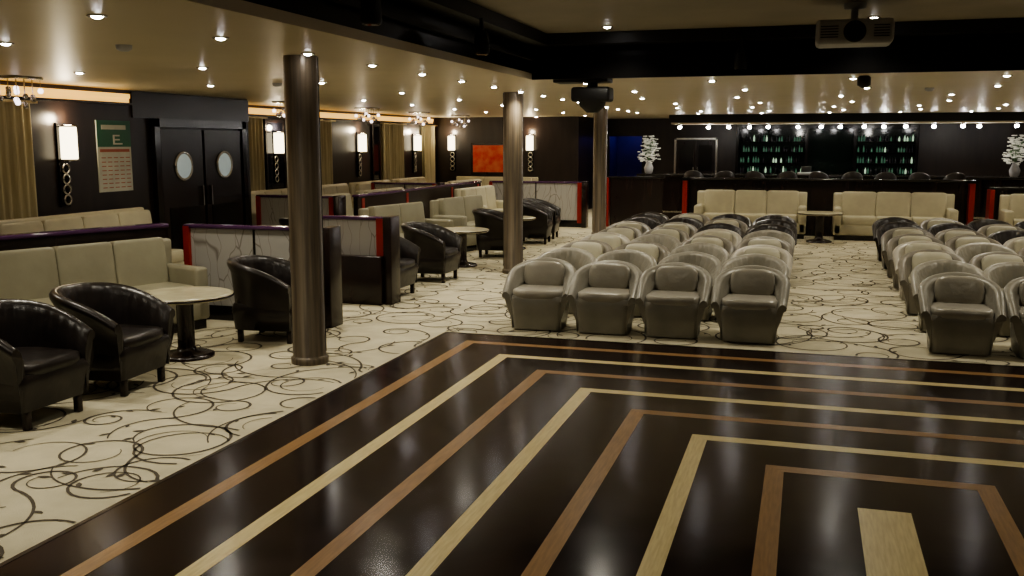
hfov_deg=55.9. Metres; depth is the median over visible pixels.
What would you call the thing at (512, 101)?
column
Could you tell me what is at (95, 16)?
recessed light
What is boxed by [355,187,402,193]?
sofa
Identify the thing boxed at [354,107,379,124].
crystal pendant
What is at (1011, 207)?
sofa
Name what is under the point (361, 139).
wall sconce
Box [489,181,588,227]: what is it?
wall
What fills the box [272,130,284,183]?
wall sconce
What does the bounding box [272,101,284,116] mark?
crystal pendant
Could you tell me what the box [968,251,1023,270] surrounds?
armchair
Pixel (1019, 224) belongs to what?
armchair
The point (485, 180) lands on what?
sofa
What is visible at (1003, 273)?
armchair
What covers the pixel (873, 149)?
display
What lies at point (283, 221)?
tub chair
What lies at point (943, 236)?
armchair
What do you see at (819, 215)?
cocktail table
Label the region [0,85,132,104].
light
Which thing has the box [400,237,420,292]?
tub chair
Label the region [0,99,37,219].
curtain
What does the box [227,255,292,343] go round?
tub chair
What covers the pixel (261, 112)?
light
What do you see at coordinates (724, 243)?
armchair
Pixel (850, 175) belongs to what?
bar stool
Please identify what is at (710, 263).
armchair
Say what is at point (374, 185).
wall
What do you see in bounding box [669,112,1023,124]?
bar canopy
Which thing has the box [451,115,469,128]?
crystal pendant
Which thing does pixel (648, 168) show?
flower arrangement
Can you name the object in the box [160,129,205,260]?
door
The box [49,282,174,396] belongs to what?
tub chair
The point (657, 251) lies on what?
armchair
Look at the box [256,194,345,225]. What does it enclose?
wall
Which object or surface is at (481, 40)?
spotlight
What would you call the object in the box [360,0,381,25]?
spotlight
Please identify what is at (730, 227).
armchair
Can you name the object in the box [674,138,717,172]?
door frame
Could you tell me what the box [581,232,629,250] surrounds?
armchair
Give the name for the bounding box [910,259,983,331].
armchair
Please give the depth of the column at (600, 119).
19.84 m
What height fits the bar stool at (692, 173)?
1.260 m
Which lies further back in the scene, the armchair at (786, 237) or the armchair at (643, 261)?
the armchair at (786, 237)
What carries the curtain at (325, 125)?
hanging from the wall at (86, 196)
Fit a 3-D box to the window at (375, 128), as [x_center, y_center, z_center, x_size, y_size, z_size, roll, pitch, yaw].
[-3.347,-3.289,23.759,0.050,1.480,0.450,3,9,17]
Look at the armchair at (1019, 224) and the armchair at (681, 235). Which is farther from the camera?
the armchair at (1019, 224)
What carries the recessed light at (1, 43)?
in the ceiling
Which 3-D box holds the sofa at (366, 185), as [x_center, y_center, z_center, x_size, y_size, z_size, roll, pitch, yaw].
[-3.076,-2.022,22.835,0.710,1.010,2.100,3,9,17]
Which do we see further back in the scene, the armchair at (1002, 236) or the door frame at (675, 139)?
the door frame at (675, 139)
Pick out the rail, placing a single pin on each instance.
(29, 240)
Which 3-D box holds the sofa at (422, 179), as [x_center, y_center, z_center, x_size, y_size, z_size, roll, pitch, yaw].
[-2.407,-2.350,25.012,0.710,1.010,2.100,3,9,17]
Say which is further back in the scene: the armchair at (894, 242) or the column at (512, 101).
the column at (512, 101)
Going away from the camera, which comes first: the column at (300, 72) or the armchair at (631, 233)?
the column at (300, 72)
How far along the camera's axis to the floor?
6.05 m
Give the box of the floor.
[0,209,1023,575]
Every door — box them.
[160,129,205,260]
[202,130,243,224]
[676,140,695,172]
[696,140,714,172]
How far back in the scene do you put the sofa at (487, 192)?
20.82 m
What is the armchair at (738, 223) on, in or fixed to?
on the floor
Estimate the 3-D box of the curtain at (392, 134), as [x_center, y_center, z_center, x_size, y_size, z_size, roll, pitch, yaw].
[-3.018,-3.035,24.727,0.135,2.350,1.400,3,9,17]
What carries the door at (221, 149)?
in the wall at (86, 196)
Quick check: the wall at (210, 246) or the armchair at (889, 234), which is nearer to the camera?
the wall at (210, 246)
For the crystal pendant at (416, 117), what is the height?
0.347 m
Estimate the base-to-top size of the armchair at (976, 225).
0.675 m
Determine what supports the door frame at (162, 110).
attached to the wall at (86, 196)
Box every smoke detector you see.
[115,44,131,51]
[272,83,281,86]
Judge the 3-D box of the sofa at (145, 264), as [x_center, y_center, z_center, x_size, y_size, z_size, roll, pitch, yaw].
[-4.490,0.144,8.677,0.710,0.935,3.700,6,11,35]
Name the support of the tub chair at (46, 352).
on the floor
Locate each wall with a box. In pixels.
[0,80,434,224]
[182,223,342,327]
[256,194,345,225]
[323,215,400,304]
[352,181,481,218]
[371,182,444,189]
[435,116,1023,208]
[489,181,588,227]
[606,176,665,226]
[682,177,1023,236]
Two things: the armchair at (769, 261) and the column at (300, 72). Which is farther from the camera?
the armchair at (769, 261)
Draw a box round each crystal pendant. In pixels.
[0,75,43,108]
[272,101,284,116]
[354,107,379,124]
[408,111,429,126]
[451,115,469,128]
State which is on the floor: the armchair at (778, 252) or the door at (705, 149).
the armchair at (778, 252)
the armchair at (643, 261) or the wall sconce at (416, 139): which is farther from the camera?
the wall sconce at (416, 139)
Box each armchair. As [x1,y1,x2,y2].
[502,257,575,330]
[537,247,595,312]
[561,239,612,257]
[567,260,641,334]
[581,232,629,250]
[594,249,656,315]
[598,226,641,240]
[606,221,650,233]
[614,241,669,263]
[623,216,661,228]
[629,234,680,252]
[632,212,669,223]
[635,262,711,338]
[642,227,689,242]
[654,222,697,237]
[657,251,721,319]
[663,217,703,228]
[669,243,729,264]
[671,213,709,223]
[679,235,734,255]
[691,229,741,247]
[696,223,743,238]
[704,218,748,233]
[710,214,751,228]
[711,265,790,343]
[721,254,788,277]
[730,244,792,280]
[735,236,793,256]
[742,230,794,253]
[744,224,794,239]
[750,219,796,244]
[752,215,796,226]
[872,217,918,260]
[876,222,925,268]
[881,227,934,277]
[886,234,943,288]
[892,241,954,299]
[898,249,965,313]
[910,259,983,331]
[918,272,1006,355]
[919,218,963,230]
[927,223,976,235]
[934,228,985,243]
[944,235,1002,250]
[954,242,1016,262]
[967,219,1010,230]
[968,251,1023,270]
[977,224,1023,236]
[983,262,1023,335]
[988,230,1023,244]
[1003,237,1023,252]
[1003,277,1023,357]
[1014,221,1023,228]
[1017,248,1023,255]
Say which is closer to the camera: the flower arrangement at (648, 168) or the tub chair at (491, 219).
the tub chair at (491, 219)
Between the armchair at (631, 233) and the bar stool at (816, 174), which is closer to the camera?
the armchair at (631, 233)
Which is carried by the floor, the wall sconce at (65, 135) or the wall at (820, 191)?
the wall at (820, 191)
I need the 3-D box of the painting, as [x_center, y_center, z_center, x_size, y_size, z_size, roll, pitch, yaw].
[-0.629,-3.635,27.102,1.100,0.870,0.035,3,9,17]
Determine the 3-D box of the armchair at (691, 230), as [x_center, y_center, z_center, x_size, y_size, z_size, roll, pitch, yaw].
[2.479,-0.649,14.725,0.732,0.675,0.676,3,9,18]
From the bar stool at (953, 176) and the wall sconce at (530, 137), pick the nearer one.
the bar stool at (953, 176)
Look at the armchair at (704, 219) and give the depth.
16.71 m
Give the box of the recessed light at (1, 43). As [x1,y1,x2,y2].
[0,42,14,45]
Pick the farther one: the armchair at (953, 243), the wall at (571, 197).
the wall at (571, 197)
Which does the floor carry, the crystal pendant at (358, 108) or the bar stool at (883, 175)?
the bar stool at (883, 175)
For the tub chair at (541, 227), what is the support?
on the floor
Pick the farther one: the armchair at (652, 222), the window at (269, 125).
the window at (269, 125)
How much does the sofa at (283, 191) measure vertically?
1.010 m
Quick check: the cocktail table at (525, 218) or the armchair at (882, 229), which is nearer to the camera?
the armchair at (882, 229)
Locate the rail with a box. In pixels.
[0,223,168,250]
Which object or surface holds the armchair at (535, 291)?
on the floor
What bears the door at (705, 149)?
in the wall at (563, 145)
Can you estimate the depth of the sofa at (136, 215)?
12.05 m
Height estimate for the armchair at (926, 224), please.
0.675 m
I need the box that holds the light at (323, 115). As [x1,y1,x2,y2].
[320,112,434,124]
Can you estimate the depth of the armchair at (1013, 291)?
8.65 m
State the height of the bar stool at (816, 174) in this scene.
1.260 m
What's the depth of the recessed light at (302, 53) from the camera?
7.76 m
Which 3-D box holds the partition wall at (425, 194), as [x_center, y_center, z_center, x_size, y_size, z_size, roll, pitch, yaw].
[-1.685,-1.495,19.211,0.140,1.045,6.400,3,9,17]
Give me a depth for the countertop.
22.86 m
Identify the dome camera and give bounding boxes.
[857,75,870,87]
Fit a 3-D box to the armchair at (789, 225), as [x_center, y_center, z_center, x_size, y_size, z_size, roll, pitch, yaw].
[4.141,-0.736,15.301,0.732,0.675,0.676,2,9,14]
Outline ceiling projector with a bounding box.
[815,2,894,48]
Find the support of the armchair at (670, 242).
on the floor
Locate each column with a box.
[283,55,328,365]
[502,92,522,273]
[591,107,607,233]
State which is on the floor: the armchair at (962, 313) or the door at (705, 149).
the armchair at (962, 313)
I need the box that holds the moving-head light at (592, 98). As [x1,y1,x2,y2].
[553,78,613,112]
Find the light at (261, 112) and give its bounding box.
[248,108,284,117]
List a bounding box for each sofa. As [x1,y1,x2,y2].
[0,207,183,263]
[0,237,209,333]
[251,188,287,224]
[322,183,353,210]
[322,193,353,215]
[348,180,389,199]
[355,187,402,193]
[358,202,452,237]
[390,176,425,182]
[430,195,502,251]
[448,179,481,185]
[454,185,502,209]
[456,176,537,185]
[694,190,806,238]
[832,191,957,240]
[998,194,1023,225]
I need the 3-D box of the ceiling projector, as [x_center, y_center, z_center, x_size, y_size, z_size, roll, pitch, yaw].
[2.900,-2.233,8.169,0.620,0.348,0.460,3,9,17]
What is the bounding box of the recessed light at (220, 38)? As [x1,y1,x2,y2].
[212,36,228,40]
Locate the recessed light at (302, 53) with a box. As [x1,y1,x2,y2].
[301,52,314,55]
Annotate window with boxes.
[263,119,286,189]
[371,124,380,180]
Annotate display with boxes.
[733,124,919,174]
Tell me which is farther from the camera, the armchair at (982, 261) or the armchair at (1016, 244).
the armchair at (1016, 244)
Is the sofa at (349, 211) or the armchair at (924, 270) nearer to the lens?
the armchair at (924, 270)
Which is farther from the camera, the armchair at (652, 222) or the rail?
the armchair at (652, 222)
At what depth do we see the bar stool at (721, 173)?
22.78 m
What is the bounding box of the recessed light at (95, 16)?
[86,14,107,18]
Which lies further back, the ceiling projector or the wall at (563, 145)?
the wall at (563, 145)
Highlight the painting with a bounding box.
[471,143,502,173]
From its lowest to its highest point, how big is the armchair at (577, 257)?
0.675 m
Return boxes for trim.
[179,0,1023,79]
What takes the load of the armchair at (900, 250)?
on the floor
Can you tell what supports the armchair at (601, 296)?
on the floor
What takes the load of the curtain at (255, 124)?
hanging from the wall at (86, 196)
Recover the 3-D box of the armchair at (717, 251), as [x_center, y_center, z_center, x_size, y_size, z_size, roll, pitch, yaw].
[2.250,-0.184,11.632,0.732,0.675,0.676,3,9,17]
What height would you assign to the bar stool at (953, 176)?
1.260 m
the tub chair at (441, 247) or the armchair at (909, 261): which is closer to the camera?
the armchair at (909, 261)
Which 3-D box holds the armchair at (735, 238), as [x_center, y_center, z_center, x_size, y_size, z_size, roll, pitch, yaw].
[2.863,-0.474,13.562,0.732,0.675,0.676,3,9,20]
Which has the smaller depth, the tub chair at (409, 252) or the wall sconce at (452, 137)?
the tub chair at (409, 252)
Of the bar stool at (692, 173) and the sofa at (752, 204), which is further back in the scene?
the bar stool at (692, 173)
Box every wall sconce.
[54,123,78,206]
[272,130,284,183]
[356,132,366,176]
[412,134,421,172]
[447,134,455,170]
[526,134,533,171]
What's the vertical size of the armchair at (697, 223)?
0.675 m
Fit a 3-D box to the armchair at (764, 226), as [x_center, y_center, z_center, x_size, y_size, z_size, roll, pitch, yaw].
[3.823,-0.592,14.348,0.732,0.675,0.676,3,9,17]
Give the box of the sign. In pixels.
[95,120,132,191]
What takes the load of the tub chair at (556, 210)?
on the floor
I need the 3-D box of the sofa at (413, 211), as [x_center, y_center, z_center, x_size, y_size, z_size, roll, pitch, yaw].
[-1.673,-0.886,15.525,0.710,0.935,1.700,5,10,28]
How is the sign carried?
attached to the wall at (86, 196)
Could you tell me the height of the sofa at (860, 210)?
0.940 m
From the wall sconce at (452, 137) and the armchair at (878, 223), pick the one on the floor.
the armchair at (878, 223)
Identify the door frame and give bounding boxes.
[130,92,249,224]
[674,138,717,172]
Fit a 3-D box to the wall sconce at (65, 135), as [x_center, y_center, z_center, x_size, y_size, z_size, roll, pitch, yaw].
[-5.564,-1.546,12.130,0.240,1.050,0.224,3,9,17]
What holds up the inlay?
on the floor
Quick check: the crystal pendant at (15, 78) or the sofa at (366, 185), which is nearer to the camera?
the crystal pendant at (15, 78)
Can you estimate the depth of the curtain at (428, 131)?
26.89 m
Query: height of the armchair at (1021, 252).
0.675 m
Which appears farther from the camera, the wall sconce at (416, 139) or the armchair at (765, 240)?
the wall sconce at (416, 139)
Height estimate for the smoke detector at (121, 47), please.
0.045 m
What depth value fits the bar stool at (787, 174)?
22.36 m
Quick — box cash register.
[797,166,810,174]
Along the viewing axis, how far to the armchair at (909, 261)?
10.91 m
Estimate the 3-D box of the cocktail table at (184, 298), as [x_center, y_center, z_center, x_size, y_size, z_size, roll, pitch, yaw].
[-2.926,0.330,8.643,0.868,0.578,0.868,3,9,17]
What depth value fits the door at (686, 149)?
28.42 m
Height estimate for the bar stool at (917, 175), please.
1.260 m
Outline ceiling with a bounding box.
[0,0,1023,118]
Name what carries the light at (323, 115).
attached to the wall at (86, 196)
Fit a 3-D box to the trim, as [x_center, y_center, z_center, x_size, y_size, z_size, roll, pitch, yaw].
[1.550,-1.453,3.374,7.100,0.470,13.700,3,9,17]
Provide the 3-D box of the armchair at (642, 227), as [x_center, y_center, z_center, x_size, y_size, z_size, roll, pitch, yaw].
[1.795,-0.682,14.943,0.732,0.675,0.676,2,9,14]
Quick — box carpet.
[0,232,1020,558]
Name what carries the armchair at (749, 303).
on the floor
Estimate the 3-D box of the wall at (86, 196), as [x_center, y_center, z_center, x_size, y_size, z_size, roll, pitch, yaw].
[-5.914,-1.569,13.735,1.350,2.820,29.000,3,9,17]
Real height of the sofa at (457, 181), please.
0.970 m
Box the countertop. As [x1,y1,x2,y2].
[636,173,1023,220]
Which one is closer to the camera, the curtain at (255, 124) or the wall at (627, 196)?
the curtain at (255, 124)
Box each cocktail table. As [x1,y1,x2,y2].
[145,286,233,361]
[445,227,489,267]
[523,216,535,249]
[797,211,843,242]
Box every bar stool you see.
[684,170,702,176]
[714,171,733,176]
[745,171,764,177]
[777,171,796,177]
[809,171,828,177]
[841,172,862,178]
[875,172,896,178]
[908,172,930,178]
[943,172,965,179]
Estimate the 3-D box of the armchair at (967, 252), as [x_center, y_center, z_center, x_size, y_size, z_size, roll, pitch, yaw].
[5.722,-0.190,11.671,0.732,0.675,0.676,3,9,19]
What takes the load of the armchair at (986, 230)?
on the floor
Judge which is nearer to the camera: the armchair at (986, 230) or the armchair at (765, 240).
the armchair at (765, 240)
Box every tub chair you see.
[0,299,94,430]
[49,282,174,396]
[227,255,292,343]
[279,218,288,225]
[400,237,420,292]
[401,222,462,282]
[472,208,502,257]
[523,198,560,238]
[523,201,552,244]
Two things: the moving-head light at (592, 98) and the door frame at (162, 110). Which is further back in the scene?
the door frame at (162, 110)
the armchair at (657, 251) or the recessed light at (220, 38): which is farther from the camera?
the armchair at (657, 251)
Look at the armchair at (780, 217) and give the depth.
16.43 m
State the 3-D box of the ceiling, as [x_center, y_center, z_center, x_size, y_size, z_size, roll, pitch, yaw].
[3.683,-2.813,12.185,20.200,0.500,32.000,3,9,17]
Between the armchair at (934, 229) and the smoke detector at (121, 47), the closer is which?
the smoke detector at (121, 47)
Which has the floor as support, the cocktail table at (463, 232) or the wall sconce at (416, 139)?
the cocktail table at (463, 232)
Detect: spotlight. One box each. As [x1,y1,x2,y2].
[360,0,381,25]
[474,18,489,54]
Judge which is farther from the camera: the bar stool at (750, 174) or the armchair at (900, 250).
the bar stool at (750, 174)
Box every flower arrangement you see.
[637,136,660,172]
[1002,135,1023,176]
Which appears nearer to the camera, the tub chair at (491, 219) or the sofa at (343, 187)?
the tub chair at (491, 219)
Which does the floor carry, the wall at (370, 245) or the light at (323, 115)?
the wall at (370, 245)
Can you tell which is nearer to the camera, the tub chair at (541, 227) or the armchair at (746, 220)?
the armchair at (746, 220)
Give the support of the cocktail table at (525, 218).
on the floor
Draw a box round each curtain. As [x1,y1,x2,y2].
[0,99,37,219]
[248,116,267,190]
[320,120,335,184]
[380,123,406,179]
[422,125,436,182]
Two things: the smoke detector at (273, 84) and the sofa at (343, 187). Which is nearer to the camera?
the smoke detector at (273, 84)
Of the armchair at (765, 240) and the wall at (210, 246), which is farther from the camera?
the armchair at (765, 240)
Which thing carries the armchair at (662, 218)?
on the floor
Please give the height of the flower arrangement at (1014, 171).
0.948 m
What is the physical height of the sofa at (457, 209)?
0.935 m
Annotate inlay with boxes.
[60,340,1023,575]
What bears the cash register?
on the countertop
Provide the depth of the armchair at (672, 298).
9.46 m
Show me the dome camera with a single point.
(864, 81)
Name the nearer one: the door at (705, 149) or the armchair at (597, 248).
the armchair at (597, 248)

